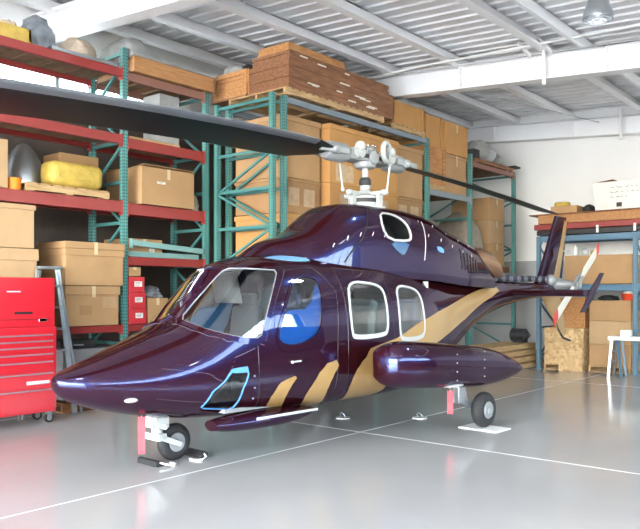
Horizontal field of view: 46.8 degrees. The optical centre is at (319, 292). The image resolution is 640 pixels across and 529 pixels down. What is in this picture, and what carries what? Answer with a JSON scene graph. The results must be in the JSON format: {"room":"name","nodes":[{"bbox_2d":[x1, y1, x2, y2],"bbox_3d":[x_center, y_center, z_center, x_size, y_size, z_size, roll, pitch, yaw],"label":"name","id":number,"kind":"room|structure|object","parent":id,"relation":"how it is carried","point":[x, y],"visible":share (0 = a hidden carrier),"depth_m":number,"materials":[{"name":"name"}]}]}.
{"room":"aircraft hangar","nodes":[
{"label":"aircraft hangar","id":0,"kind":"room"},
{"bbox_2d":[0,0,348,147],"bbox_3d":[-6.335,-1.650,10.657,0.200,6.700,28.200,0,0,40],"label":"wall","id":1,"kind":"structure","parent":0,"point":[15,12],"depth_m":14.24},
{"bbox_2d":[54,77,142,101],"bbox_3d":[-4.543,-3.600,12.678,0.050,0.900,5.200,0,0,40],"label":"window","id":2,"kind":"structure","parent":1,"relation":"in","point":[56,80],"depth_m":13.56,"materials":[{"name":"grey"}]},
{"bbox_2d":[0,119,236,346],"bbox_3d":[-6.247,-0.700,10.583,0.030,4.800,28.200,0,0,40],"label":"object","id":3,"kind":"structure","parent":1,"relation":"attached to","point":[50,225],"depth_m":13.80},
{"bbox_2d":[29,0,214,42],"bbox_3d":[2.763,-3.672,6.100,19.600,1.881,0.260,0,0,40],"label":"beam","id":4,"kind":"structure","parent":1,"relation":"attached to","point":[77,18],"depth_m":11.15,"materials":[{"name":"white metal"}]},
{"bbox_2d":[368,23,639,78],"bbox_3d":[6.263,-3.935,10.277,19.601,0.714,0.044,0,0,40],"label":"ceiling beam","id":5,"kind":"structure","parent":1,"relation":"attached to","point":[634,25],"depth_m":12.81,"materials":[{"name":"white"}]},
{"bbox_2d":[371,39,639,98],"bbox_3d":[6.584,-3.672,10.661,19.600,1.881,0.260,0,0,40],"label":"ceiling beam","id":6,"kind":"structure","parent":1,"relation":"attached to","point":[623,57],"depth_m":13.18,"materials":[{"name":"white metal"}]},
{"bbox_2d":[542,50,545,84],"bbox_3d":[3.847,-3.940,12.719,0.065,0.720,0.065,0,0,-28],"label":"trim","id":7,"kind":"structure","parent":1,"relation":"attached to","point":[543,51],"depth_m":12.69,"materials":[{"name":"white"}]},
{"bbox_2d":[0,359,639,528],"bbox_3d":[1.254,1.799,4.299,19.600,0.202,28.200,0,0,40],"label":"floor","id":8,"kind":"structure","parent":0,"point":[360,480],"depth_m":7.21,"materials":[{"name":"concrete"}]},
{"bbox_2d":[0,277,56,421],"bbox_3d":[-4.048,0.750,9.381,0.444,1.900,1.442,0,0,40],"label":"tool chest","id":9,"kind":"object","parent":8,"relation":"on","point":[28,329],"visible":0.96,"depth_m":9.45,"materials":[{"name":"red"}]},
{"bbox_2d":[18,266,82,420],"bbox_3d":[-3.743,0.667,10.233,0.138,2.074,0.973,0,0,40],"label":"step ladder","id":10,"kind":"object","parent":8,"relation":"on","point":[67,342],"visible":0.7,"depth_m":10.38,"materials":[{"name":"silver metal"}]},
{"bbox_2d":[52,399,94,413],"bbox_3d":[-3.689,1.630,11.128,1.050,0.140,1.020,0,0,40],"label":"pallet","id":11,"kind":"object","parent":8,"relation":"on","point":[65,406],"visible":0.1,"depth_m":10.51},
{"bbox_2d":[56,346,107,400],"bbox_3d":[-3.707,1.180,11.162,0.780,0.720,0.850,0,0,40],"label":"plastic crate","id":12,"kind":"object","parent":11,"relation":"on","point":[79,354],"visible":0.14,"depth_m":10.76,"materials":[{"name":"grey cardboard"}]},
{"bbox_2d":[56,338,94,348],"bbox_3d":[-3.722,0.755,11.012,0.550,0.130,0.560,0,0,40],"label":"tool case","id":13,"kind":"object","parent":12,"relation":"on","point":[77,343],"visible":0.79,"depth_m":10.91,"materials":[{"name":"black"}]},
{"bbox_2d":[0,35,208,345],"bbox_3d":[-3.921,-1.030,10.930,1.010,5.460,5.280,0,0,40],"label":"rack","id":14,"kind":"object","parent":8,"relation":"on","point":[15,53],"visible":0.78,"depth_m":11.34,"materials":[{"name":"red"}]},
{"bbox_2d":[0,139,7,187],"bbox_3d":[-4.694,-1.736,9.889,0.702,0.652,0.730,0,0,40],"label":"carton","id":15,"kind":"object","parent":14,"relation":"on","point":[3,142],"visible":1,"depth_m":9.90,"materials":[{"name":"cardboard"}]},
{"bbox_2d":[8,177,21,189],"bbox_3d":[-4.185,-1.488,10.108,0.220,0.165,0.220,0,0,40],"label":"bucket","id":16,"kind":"object","parent":14,"relation":"on","point":[13,182],"visible":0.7,"depth_m":10.03,"materials":[{"name":"orange plastic"}]},
{"bbox_2d":[0,19,30,42],"bbox_3d":[-4.523,-3.597,10.157,0.700,0.322,0.800,0,0,40],"label":"tray","id":17,"kind":"object","parent":14,"relation":"on","point":[8,28],"visible":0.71,"depth_m":10.09,"materials":[{"name":"yellow plastic"}]},
{"bbox_2d":[0,248,38,277],"bbox_3d":[-4.721,-0.061,9.989,1.072,1.082,1.390,0,0,40],"label":"carton","id":18,"kind":"object","parent":14,"relation":"on","point":[14,262],"visible":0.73,"depth_m":9.96,"materials":[{"name":"cardboard"}]},
{"bbox_2d":[0,202,35,248],"bbox_3d":[-4.730,-0.906,9.939,1.022,0.592,1.400,0,0,40],"label":"carton","id":19,"kind":"object","parent":18,"relation":"on","point":[16,220],"visible":0.97,"depth_m":9.95,"materials":[{"name":"cardboard"}]},
{"bbox_2d":[21,14,55,47],"bbox_3d":[-4.130,-3.737,10.751,0.611,0.604,0.559,0,0,40],"label":"bundle","id":20,"kind":"object","parent":14,"relation":"on","point":[42,35],"visible":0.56,"depth_m":10.58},
{"bbox_2d":[21,182,108,199],"bbox_3d":[-3.962,-1.470,10.959,0.950,0.120,1.330,0,0,40],"label":"pallet","id":21,"kind":"object","parent":14,"relation":"on","point":[28,186],"visible":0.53,"depth_m":10.64,"materials":[{"name":"brown wood"}]},
{"bbox_2d":[8,143,40,183],"bbox_3d":[-4.360,-1.867,10.881,0.620,0.665,0.620,0,0,40],"label":"dome","id":22,"kind":"object","parent":21,"relation":"on","point":[24,163],"visible":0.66,"depth_m":10.68,"materials":[{"name":"silver metal"}]},
{"bbox_2d":[40,160,101,189],"bbox_3d":[-3.661,-1.720,10.921,0.400,0.370,0.880,0,0,40],"label":"bundle","id":23,"kind":"object","parent":21,"relation":"on","point":[53,172],"visible":0.91,"depth_m":10.71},
{"bbox_2d":[44,152,97,190],"bbox_3d":[-3.878,-1.830,11.534,0.480,0.580,0.660,0,0,40],"label":"carton","id":24,"kind":"object","parent":21,"relation":"on","point":[65,157],"visible":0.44,"depth_m":11.34,"materials":[{"name":"brown cardboard"}]},
{"bbox_2d":[59,37,96,56],"bbox_3d":[-3.697,-3.652,11.227,0.689,0.435,0.608,0,0,40],"label":"bundle","id":25,"kind":"object","parent":14,"relation":"on","point":[74,44],"visible":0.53,"depth_m":11.01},
{"bbox_2d":[48,45,117,66],"bbox_3d":[-3.456,-3.460,10.854,0.100,0.050,1.100,0,0,40],"label":"plank","id":26,"kind":"object","parent":14,"relation":"on","point":[51,46],"visible":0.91,"depth_m":10.79,"materials":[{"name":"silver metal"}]},
{"bbox_2d":[55,286,119,326],"bbox_3d":[-3.549,0.189,11.037,0.622,0.582,0.920,0,0,40],"label":"carton","id":27,"kind":"object","parent":14,"relation":"on","point":[85,305],"visible":0.82,"depth_m":10.81,"materials":[{"name":"cardboard"}]},
{"bbox_2d":[38,241,124,285],"bbox_3d":[-3.564,-0.426,11.082,0.742,0.632,1.010,0,0,40],"label":"carton","id":28,"kind":"object","parent":27,"relation":"on","point":[83,263],"visible":0.91,"depth_m":10.79,"materials":[{"name":"cardboard"}]},
{"bbox_2d":[118,308,146,323],"bbox_3d":[-2.976,0.360,11.626,0.404,0.240,0.320,0,0,40],"label":"carton","id":29,"kind":"object","parent":14,"relation":"on","point":[135,315],"visible":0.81,"depth_m":11.50,"materials":[{"name":"red"}]},
{"bbox_2d":[118,293,145,307],"bbox_3d":[-2.982,0.115,11.618,0.404,0.240,0.300,0,0,40],"label":"carton","id":30,"kind":"object","parent":29,"relation":"on","point":[135,300],"visible":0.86,"depth_m":11.49,"materials":[{"name":"red"}]},
{"bbox_2d":[128,277,143,291],"bbox_3d":[-2.989,-0.130,11.611,0.404,0.240,0.280,0,0,40],"label":"carton","id":31,"kind":"object","parent":30,"relation":"on","point":[135,284],"visible":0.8,"depth_m":11.46,"materials":[{"name":"red"}]},
{"bbox_2d":[128,267,140,276],"bbox_3d":[-2.995,-0.331,11.590,0.322,0.142,0.220,0,0,40],"label":"carton","id":32,"kind":"object","parent":31,"relation":"on","point":[132,271],"visible":0.69,"depth_m":11.48,"materials":[{"name":"cardboard"}]},
{"bbox_2d":[104,238,161,252],"bbox_3d":[-3.033,-0.716,12.026,0.604,0.292,0.700,0,0,40],"label":"carton","id":33,"kind":"object","parent":14,"relation":"on","point":[115,241],"visible":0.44,"depth_m":11.83,"materials":[{"name":"cardboard"}]},
{"bbox_2d":[106,163,193,209],"bbox_3d":[-2.786,-1.702,12.191,0.969,0.625,1.050,0,0,40],"label":"carton","id":34,"kind":"object","parent":14,"relation":"on","point":[148,184],"visible":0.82,"depth_m":11.84,"materials":[{"name":"cardboard"}]},
{"bbox_2d":[129,136,179,146],"bbox_3d":[-2.682,-2.415,11.902,0.120,0.050,1.000,0,0,40],"label":"board","id":35,"kind":"object","parent":14,"relation":"on","point":[148,140],"visible":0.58,"depth_m":11.84,"materials":[{"name":"brown wood"}]},
{"bbox_2d":[143,93,178,144],"bbox_3d":[-2.628,-2.837,12.248,0.440,0.785,0.400,0,0,40],"label":"box","id":36,"kind":"object","parent":35,"relation":"on","point":[160,99],"visible":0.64,"depth_m":12.09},
{"bbox_2d":[96,38,216,101],"bbox_3d":[-2.726,-3.743,12.356,1.070,0.635,1.700,0,0,40],"label":"crate","id":37,"kind":"object","parent":14,"relation":"on","point":[141,61],"visible":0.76,"depth_m":11.82,"materials":[{"name":"wood"}]},
{"bbox_2d":[146,298,167,322],"bbox_3d":[-2.770,0.279,11.975,0.472,0.402,0.400,0,0,40],"label":"carton","id":38,"kind":"object","parent":14,"relation":"on","point":[153,305],"visible":0.44,"depth_m":11.76,"materials":[{"name":"cardboard"}]},
{"bbox_2d":[138,286,162,297],"bbox_3d":[-2.757,-0.022,11.971,0.387,0.195,0.418,0,0,40],"label":"plastic film","id":39,"kind":"object","parent":38,"relation":"on","point":[151,291],"visible":0.68,"depth_m":11.85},
{"bbox_2d":[128,250,198,259],"bbox_3d":[-2.548,-0.595,12.031,0.080,0.150,1.450,0,0,40],"label":"beam","id":40,"kind":"structure","parent":14,"relation":"on","point":[130,253],"depth_m":11.97,"materials":[{"name":"teal"}]},
{"bbox_2d":[129,238,202,253],"bbox_3d":[-2.455,-0.749,11.955,0.080,0.182,1.452,0,0,40],"label":"beam","id":41,"kind":"structure","parent":14,"relation":"on","point":[132,242],"depth_m":11.85,"materials":[{"name":"teal"}]},
{"bbox_2d":[137,456,175,467],"bbox_3d":[-1.603,1.670,7.350,0.418,0.059,0.222,0,0,43],"label":"chock","id":42,"kind":"object","parent":8,"relation":"on","point":[143,460],"visible":1,"depth_m":7.26,"materials":[{"name":"rubber"}]},
{"bbox_2d":[184,448,207,460],"bbox_3d":[-1.312,1.670,7.661,0.419,0.059,0.223,0,0,43],"label":"chock","id":43,"kind":"object","parent":8,"relation":"on","point":[192,452],"visible":0.82,"depth_m":7.66,"materials":[{"name":"rubber"}]},
{"bbox_2d":[0,77,603,459],"bbox_3d":[0.718,-0.158,9.894,3.236,3.715,12.461,0,0,43],"label":"helicopter","id":44,"kind":"object","parent":8,"relation":"on","point":[361,297],"visible":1,"depth_m":8.24,"materials":[{"name":"purple paint"}]},
{"bbox_2d":[138,415,144,453],"bbox_3d":[-1.687,1.339,6.995,0.064,0.363,0.019,0,0,-15],"label":"streamer","id":45,"kind":"object","parent":44,"relation":"hanging from","point":[141,420],"visible":1,"depth_m":6.99,"materials":[{"name":"red"}]},
{"bbox_2d":[212,272,241,302],"bbox_3d":[-1.081,-0.060,8.495,0.460,0.353,0.101,0,0,43],"label":"shade","id":46,"kind":"object","parent":44,"relation":"hanging from","point":[226,289],"depth_m":8.47,"materials":[{"name":"fabric"}]},
{"bbox_2d":[447,389,452,413],"bbox_3d":[1.566,1.302,8.896,0.070,0.305,0.019,0,0,8],"label":"streamer","id":47,"kind":"object","parent":44,"relation":"hanging from","point":[449,393],"visible":1,"depth_m":8.89,"materials":[{"name":"red"}]},
{"bbox_2d":[460,248,477,273],"bbox_3d":[2.152,-0.458,10.648,0.104,0.351,0.606,0,0,39],"label":"vent","id":48,"kind":"object","parent":44,"relation":"attached to","point":[468,260],"depth_m":10.61,"materials":[{"name":"purple"}]},
{"bbox_2d":[214,91,515,344],"bbox_3d":[1.550,-0.765,15.629,1.460,4.930,8.910,0,0,40],"label":"rack","id":49,"kind":"object","parent":8,"relation":"on","point":[473,169],"visible":0.31,"depth_m":12.69,"materials":[{"name":"teal"}]},
{"bbox_2d":[210,94,246,109],"bbox_3d":[-1.413,-3.359,13.082,0.890,0.030,0.600,0,0,40],"label":"pallet","id":50,"kind":"object","parent":49,"relation":"on","point":[223,103],"visible":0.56,"depth_m":13.05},
{"bbox_2d":[212,68,249,102],"bbox_3d":[-1.357,-3.599,13.098,0.895,0.442,0.665,0,0,40],"label":"wooden crate","id":51,"kind":"object","parent":50,"relation":"on","point":[233,84],"visible":0.59,"depth_m":12.83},
{"bbox_2d":[222,64,243,74],"bbox_3d":[-1.494,-3.942,13.148,0.554,0.235,0.425,0,0,40],"label":"sheeting","id":52,"kind":"object","parent":51,"relation":"on","point":[231,68],"visible":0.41,"depth_m":12.99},
{"bbox_2d":[234,212,301,256],"bbox_3d":[-0.738,-0.868,12.915,1.160,0.925,0.990,0,0,40],"label":"carton","id":53,"kind":"object","parent":49,"relation":"on","point":[242,238],"visible":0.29,"depth_m":12.66,"materials":[{"name":"orange cardboard"}]},
{"bbox_2d":[234,177,320,215],"bbox_3d":[-0.738,-1.630,12.915,1.160,0.580,0.990,0,0,40],"label":"carton","id":54,"kind":"object","parent":53,"relation":"on","point":[302,195],"visible":0.51,"depth_m":12.55,"materials":[{"name":"brown cardboard"}]},
{"bbox_2d":[236,114,320,182],"bbox_3d":[-0.738,-2.445,12.915,1.160,1.030,0.990,0,0,40],"label":"carton","id":55,"kind":"object","parent":54,"relation":"on","point":[303,167],"visible":0.39,"depth_m":12.59,"materials":[{"name":"cardboard"}]},
{"bbox_2d":[229,86,383,128],"bbox_3d":[-0.178,-3.280,13.411,1.340,0.120,2.770,0,0,40],"label":"pallet","id":56,"kind":"object","parent":49,"relation":"on","point":[294,93],"visible":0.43,"depth_m":13.17,"materials":[{"name":"brown wood"}]},
{"bbox_2d":[249,59,392,124],"bbox_3d":[0.106,-3.569,13.421,0.923,0.458,2.990,0,0,40],"label":"wooden crate","id":57,"kind":"object","parent":56,"relation":"on","point":[291,73],"visible":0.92,"depth_m":12.58,"materials":[{"name":"beige"}]},
{"bbox_2d":[252,49,388,93],"bbox_3d":[0.085,-3.892,13.412,0.863,0.173,2.830,0,0,40],"label":"wooden crate","id":58,"kind":"object","parent":57,"relation":"on","point":[286,54],"visible":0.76,"depth_m":12.61,"materials":[{"name":"beige"}]},
{"bbox_2d":[258,41,344,68],"bbox_3d":[-0.298,-4.061,12.957,0.700,0.153,1.520,0,0,40],"label":"wooden crate","id":59,"kind":"object","parent":58,"relation":"on","point":[287,45],"visible":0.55,"depth_m":12.50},
{"bbox_2d":[354,122,424,141],"bbox_3d":[1.366,-3.280,15.294,1.150,0.120,1.200,0,0,40],"label":"pallet","id":60,"kind":"object","parent":49,"relation":"on","point":[391,125],"visible":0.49,"depth_m":15.05,"materials":[{"name":"brown wood"}]},
{"bbox_2d":[349,99,423,131],"bbox_3d":[1.373,-3.570,15.259,1.105,0.460,1.125,0,0,40],"label":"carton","id":61,"kind":"object","parent":60,"relation":"on","point":[404,114],"visible":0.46,"depth_m":14.90,"materials":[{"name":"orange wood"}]},
{"bbox_2d":[422,183,444,190],"bbox_3d":[2.040,-2.245,16.151,1.180,0.120,0.660,0,0,40],"label":"pallet","id":62,"kind":"object","parent":49,"relation":"on","point":[432,186],"visible":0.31,"depth_m":15.81,"materials":[{"name":"brown wood"}]},
{"bbox_2d":[411,145,444,185],"bbox_3d":[2.050,-2.715,16.120,1.135,0.810,0.735,0,0,40],"label":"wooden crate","id":63,"kind":"object","parent":62,"relation":"on","point":[437,155],"visible":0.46,"depth_m":15.80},
{"bbox_2d":[390,113,442,147],"bbox_3d":[2.042,-3.453,16.120,1.025,0.655,0.745,0,0,40],"label":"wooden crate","id":64,"kind":"object","parent":63,"relation":"on","point":[433,126],"visible":0.42,"depth_m":15.84,"materials":[{"name":"orange cardboard"}]},
{"bbox_2d":[444,153,466,195],"bbox_3d":[2.588,-2.614,16.827,1.192,0.857,0.960,0,0,40],"label":"carton","id":65,"kind":"object","parent":49,"relation":"on","point":[455,166],"visible":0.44,"depth_m":16.43,"materials":[{"name":"cardboard"}]},
{"bbox_2d":[443,121,467,158],"bbox_3d":[2.596,-3.396,16.814,1.182,0.692,0.950,0,0,40],"label":"carton","id":66,"kind":"object","parent":65,"relation":"on","point":[455,137],"visible":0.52,"depth_m":16.38,"materials":[{"name":"orange cardboard"}]},
{"bbox_2d":[438,212,483,248],"bbox_3d":[3.283,-1.212,17.637,1.176,1.414,0.837,0,0,40],"label":"load","id":67,"kind":"object","parent":49,"relation":"on","point":[458,228],"visible":0.31,"depth_m":17.33},
{"bbox_2d":[473,157,512,172],"bbox_3d":[3.749,-3.055,18.059,1.150,0.100,2.000,0,0,40],"label":"pallet","id":68,"kind":"object","parent":49,"relation":"on","point":[484,162],"visible":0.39,"depth_m":17.66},
{"bbox_2d":[468,140,489,159],"bbox_3d":[3.572,-3.370,17.685,1.000,0.515,0.520,0,0,40],"label":"gas cylinder","id":69,"kind":"object","parent":68,"relation":"on","point":[484,149],"visible":0.48,"depth_m":17.35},
{"bbox_2d":[484,148,495,161],"bbox_3d":[3.868,-3.340,18.116,0.900,0.455,0.460,0,0,40],"label":"gas cylinder","id":70,"kind":"object","parent":68,"relation":"on","point":[491,156],"visible":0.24,"depth_m":17.80,"materials":[{"name":"grey"}]},
{"bbox_2d":[502,267,508,272],"bbox_3d":[3.987,-0.575,18.414,1.060,0.140,1.050,0,0,40],"label":"pallet","id":71,"kind":"object","parent":49,"relation":"on","point":[505,269],"visible":0.12,"depth_m":18.37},
{"bbox_2d":[483,243,503,266],"bbox_3d":[3.910,-0.923,18.335,1.042,0.547,0.770,0,0,40],"label":"carton","id":72,"kind":"object","parent":71,"relation":"on","point":[497,250],"visible":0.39,"depth_m":18.02,"materials":[{"name":"cardboard"}]},
{"bbox_2d":[475,220,503,244],"bbox_3d":[3.910,-1.474,18.335,1.042,0.547,0.770,0,0,40],"label":"carton","id":73,"kind":"object","parent":72,"relation":"on","point":[491,231],"visible":0.55,"depth_m":17.86,"materials":[{"name":"cardboard"}]},
{"bbox_2d":[452,197,503,221],"bbox_3d":[3.910,-2.023,18.335,1.042,0.547,0.770,0,0,40],"label":"carton","id":74,"kind":"object","parent":73,"relation":"on","point":[488,208],"visible":0.77,"depth_m":17.94,"materials":[{"name":"cardboard"}]},
{"bbox_3d":[0.354,-0.868,14.093,1.320,0.925,2.140,0,0,40],"label":"carton","id":75,"kind":"object","parent":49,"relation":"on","visible":0},
{"bbox_2d":[320,183,398,209],"bbox_3d":[0.354,-1.630,14.093,1.320,0.580,2.140,0,0,40],"label":"carton","id":76,"kind":"object","parent":75,"relation":"on","point":[330,193],"visible":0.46,"depth_m":13.04,"materials":[{"name":"orange cardboard"}]},
{"bbox_2d":[319,123,398,193],"bbox_3d":[0.354,-2.445,14.093,1.320,1.030,2.140,0,0,40],"label":"carton","id":77,"kind":"object","parent":76,"relation":"on","point":[329,170],"visible":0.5,"depth_m":13.33,"materials":[{"name":"orange cardboard"}]},
{"bbox_3d":[1.355,-0.868,15.381,1.200,0.925,1.080,0,0,40],"label":"carton","id":78,"kind":"object","parent":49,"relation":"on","visible":0},
{"bbox_2d":[397,197,423,216],"bbox_3d":[1.355,-1.630,15.381,1.200,0.580,1.080,0,0,40],"label":"carton","id":79,"kind":"object","parent":78,"relation":"on","point":[412,206],"visible":0.25,"depth_m":15.05,"materials":[{"name":"brown cardboard"}]},
{"bbox_2d":[396,144,423,199],"bbox_3d":[1.355,-2.445,15.381,1.200,1.030,1.080,0,0,40],"label":"carton","id":80,"kind":"object","parent":79,"relation":"on","point":[409,184],"visible":0.27,"depth_m":15.06,"materials":[{"name":"cardboard"}]},
{"bbox_2d":[459,423,510,432],"bbox_3d":[2.068,1.694,9.303,0.540,0.012,0.360,0,0,43],"label":"board","id":81,"kind":"object","parent":8,"relation":"on","point":[490,428],"visible":1,"depth_m":9.22,"materials":[{"name":"white"}]},
{"bbox_2d":[519,360,542,368],"bbox_3d":[3.883,1.635,16.413,0.970,0.130,2.950,0,0,40],"label":"pallet","id":82,"kind":"object","parent":8,"relation":"on","point":[528,364],"visible":0.14,"depth_m":16.72,"materials":[{"name":"brown wood"}]},
{"bbox_2d":[511,354,535,362],"bbox_3d":[3.896,1.495,16.436,0.900,0.130,2.800,0,0,40],"label":"pallet","id":83,"kind":"object","parent":82,"relation":"on","point":[531,357],"visible":0.15,"depth_m":16.66,"materials":[{"name":"brown wood"}]},
{"bbox_2d":[500,348,535,357],"bbox_3d":[3.908,1.355,16.458,0.830,0.130,2.650,0,0,40],"label":"pallet","id":84,"kind":"object","parent":83,"relation":"on","point":[527,351],"visible":0.29,"depth_m":16.53,"materials":[{"name":"brown wood"}]},
{"bbox_2d":[468,341,534,351],"bbox_3d":[3.920,1.215,16.481,0.760,0.130,2.500,0,0,40],"label":"pallet","id":85,"kind":"object","parent":84,"relation":"on","point":[502,346],"visible":0.72,"depth_m":16.51,"materials":[{"name":"brown wood"}]},
{"bbox_2d":[509,328,530,342],"bbox_3d":[4.645,0.980,17.113,0.480,0.320,0.300,0,0,40],"label":"motor","id":86,"kind":"object","parent":85,"relation":"on","point":[518,335],"visible":1,"depth_m":17.02,"materials":[{"name":"black"}]},
{"bbox_2d":[544,363,588,370],"bbox_3d":[5.602,1.641,16.604,0.900,0.118,0.750,0,0,40],"label":"pallet","id":87,"kind":"object","parent":8,"relation":"on","point":[546,366],"visible":0.41,"depth_m":16.55,"materials":[{"name":"brown wood"}]},
{"bbox_2d":[545,327,589,365],"bbox_3d":[5.577,1.176,16.566,0.870,0.808,0.640,0,0,40],"label":"wooden crate","id":88,"kind":"object","parent":87,"relation":"on","point":[553,340],"visible":0.64,"depth_m":16.31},
{"bbox_2d":[554,297,593,327],"bbox_3d":[5.677,0.432,16.526,0.675,0.665,0.575,0,0,40],"label":"wooden crate","id":89,"kind":"object","parent":88,"relation":"on","point":[573,318],"visible":0.56,"depth_m":16.26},
{"bbox_2d":[559,343,581,371],"bbox_3d":[5.461,1.390,16.140,0.520,0.620,0.027,0,0,40],"label":"plywood panel","id":90,"kind":"object","parent":8,"relation":"on","point":[569,360],"visible":1,"depth_m":16.11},
{"bbox_2d":[535,231,639,374],"bbox_3d":[6.953,0.205,15.733,4.510,2.990,1.210,0,0,40],"label":"rack","id":91,"kind":"object","parent":8,"relation":"on","point":[634,287],"visible":0.67,"depth_m":15.78,"materials":[{"name":"blue metal"}]},
{"bbox_2d":[529,207,639,235],"bbox_3d":[6.861,-1.530,15.778,4.550,0.470,1.160,0,0,40],"label":"shelf","id":92,"kind":"object","parent":91,"relation":"on","point":[626,219],"visible":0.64,"depth_m":15.88,"materials":[{"name":"brown"}]},
{"bbox_2d":[551,202,583,212],"bbox_3d":[5.580,-1.905,16.655,0.600,0.275,0.500,0,0,40],"label":"box","id":93,"kind":"object","parent":92,"relation":"on","point":[559,207],"visible":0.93,"depth_m":16.49,"materials":[{"name":"cardboard"}]},
{"bbox_2d":[593,179,639,209],"bbox_3d":[6.647,-2.091,15.842,1.340,0.647,0.816,0,0,40],"label":"box","id":94,"kind":"object","parent":92,"relation":"on","point":[608,194],"visible":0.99,"depth_m":15.65,"materials":[{"name":"cardboard"}]},
{"bbox_2d":[565,254,639,283],"bbox_3d":[6.247,-0.511,16.259,1.452,0.622,0.850,0,0,40],"label":"carton","id":95,"kind":"object","parent":91,"relation":"on","point":[616,268],"visible":0.76,"depth_m":15.84,"materials":[{"name":"cardboard"}]},
{"bbox_2d":[588,365,639,373],"bbox_3d":[6.438,1.637,16.106,0.900,0.125,0.840,0,0,40],"label":"pallet","id":96,"kind":"object","parent":8,"relation":"on","point":[590,368],"visible":0.46,"depth_m":15.99,"materials":[{"name":"brown wood"}]},
{"bbox_2d":[589,344,639,367],"bbox_3d":[6.447,1.334,16.092,0.872,0.472,0.850,0,0,40],"label":"carton","id":97,"kind":"object","parent":96,"relation":"on","point":[598,353],"visible":0.55,"depth_m":15.83,"materials":[{"name":"cardboard"}]},
{"bbox_2d":[589,321,639,344],"bbox_3d":[6.447,0.847,16.092,0.872,0.497,0.850,0,0,40],"label":"carton","id":98,"kind":"object","parent":97,"relation":"on","point":[599,331],"visible":0.53,"depth_m":15.82,"materials":[{"name":"cardboard"}]},
{"bbox_2d":[589,300,639,320],"bbox_3d":[6.447,0.377,16.092,0.872,0.437,0.850,0,0,40],"label":"carton","id":99,"kind":"object","parent":98,"relation":"on","point":[599,310],"visible":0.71,"depth_m":15.77,"materials":[{"name":"cardboard"}]},
{"bbox_2d":[598,295,618,299],"bbox_3d":[6.274,0.098,16.071,0.459,0.115,0.480,0,0,40],"label":"jacket","id":100,"kind":"object","parent":99,"relation":"on","point":[603,297],"visible":0.97,"depth_m":15.93,"materials":[{"name":"black fabric"}]},
{"bbox_2d":[621,291,632,299],"bbox_3d":[6.575,0.041,15.757,0.320,0.228,0.320,0,0,40],"label":"tub","id":101,"kind":"object","parent":99,"relation":"on","point":[628,295],"visible":0.62,"depth_m":15.65,"materials":[{"name":"orange plastic"}]},
{"bbox_2d":[607,335,639,376],"bbox_3d":[6.329,1.291,14.918,0.980,0.822,0.364,0,0,40],"label":"work platform","id":102,"kind":"object","parent":8,"relation":"on","point":[616,339],"visible":1,"depth_m":15.06,"materials":[{"name":"white"}]},
{"bbox_2d":[54,0,639,121],"bbox_3d":[1.250,-4.238,4.295,20.000,1.280,28.190,0,0,40],"label":"ceiling","id":103,"kind":"structure","parent":0,"point":[450,25],"depth_m":13.03,"materials":[{"name":"metal"}]},
{"bbox_2d":[465,92,598,122],"bbox_3d":[4.492,-4.125,16.229,5.000,0.174,0.172,0,0,-30],"label":"trim","id":104,"kind":"structure","parent":103,"relation":"attached to","point":[465,92],"depth_m":16.25,"materials":[{"name":"grey"}]},
{"bbox_2d":[582,0,613,25],"bbox_3d":[3.380,-3.674,9.001,0.360,0.776,0.360,0,0,40],"label":"lamp","id":105,"kind":"object","parent":103,"relation":"hanging from","point":[596,12],"visible":1,"depth_m":8.91,"materials":[{"name":"silver metal"}]},
{"bbox_2d":[619,108,621,139],"bbox_3d":[6.999,-3.940,17.228,0.065,0.720,0.065,0,0,-28],"label":"trim","id":106,"kind":"structure","parent":103,"relation":"attached to","point":[620,109],"depth_m":17.20,"materials":[{"name":"white"}]},
{"bbox_2d":[430,106,639,261],"bbox_3d":[10.373,-1.650,15.183,20.000,6.700,0.200,0,0,40],"label":"wall","id":107,"kind":"structure","parent":0,"point":[551,172],"depth_m":18.76,"materials":[{"name":"paint"}]},
{"bbox_2d":[8,0,246,67],"bbox_3d":[-5.798,-4.620,10.207,0.280,0.220,28.200,0,0,40],"label":"beam","id":108,"kind":"structure","parent":107,"relation":"attached to","point":[127,31],"depth_m":13.52,"materials":[{"name":"white metal"}]},
{"bbox_2d":[96,0,472,127],"bbox_3d":[-4.878,-4.548,9.437,0.280,0.220,28.200,0,0,40],"label":"beam","id":109,"kind":"structure","parent":107,"relation":"attached to","point":[170,19],"depth_m":13.22,"materials":[{"name":"white metal"}]},
{"bbox_2d":[208,0,520,123],"bbox_3d":[-3.821,-4.465,8.550,0.280,0.220,28.200,0,0,40],"label":"ceiling beam","id":110,"kind":"structure","parent":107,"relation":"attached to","point":[237,7],"depth_m":13.21,"materials":[{"name":"white metal"}]},
{"bbox_2d":[313,0,573,118],"bbox_3d":[-2.732,-4.380,7.638,0.280,0.220,28.200,0,0,40],"label":"ceiling beam","id":111,"kind":"structure","parent":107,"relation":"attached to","point":[344,7],"depth_m":12.72,"materials":[{"name":"white metal"}]},
{"bbox_2d":[455,0,639,111],"bbox_3d":[-1.414,-4.277,6.534,0.280,0.220,28.200,0,0,40],"label":"ceiling beam","id":112,"kind":"structure","parent":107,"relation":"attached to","point":[479,7],"depth_m":12.09,"materials":[{"name":"white metal"}]},
{"bbox_2d":[457,260,639,359],"bbox_3d":[10.303,0.435,15.099,19.600,2.530,0.020,0,0,40],"label":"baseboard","id":113,"kind":"structure","parent":107,"relation":"attached to","point":[526,309],"depth_m":19.33,"materials":[{"name":"grey"}]},
{"bbox_2d":[468,113,639,143],"bbox_3d":[10.149,-3.672,14.915,19.600,1.881,0.260,0,0,40],"label":"trim","id":114,"kind":"structure","parent":107,"relation":"attached to","point":[608,125],"depth_m":18.43,"materials":[{"name":"white metal"}]},
{"bbox_2d":[510,0,639,88],"bbox_3d":[-0.954,-4.238,6.148,0.200,0.220,28.200,0,0,40],"label":"ceiling beam","id":115,"kind":"structure","parent":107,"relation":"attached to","point":[532,7],"depth_m":11.68,"materials":[{"name":"white metal"}]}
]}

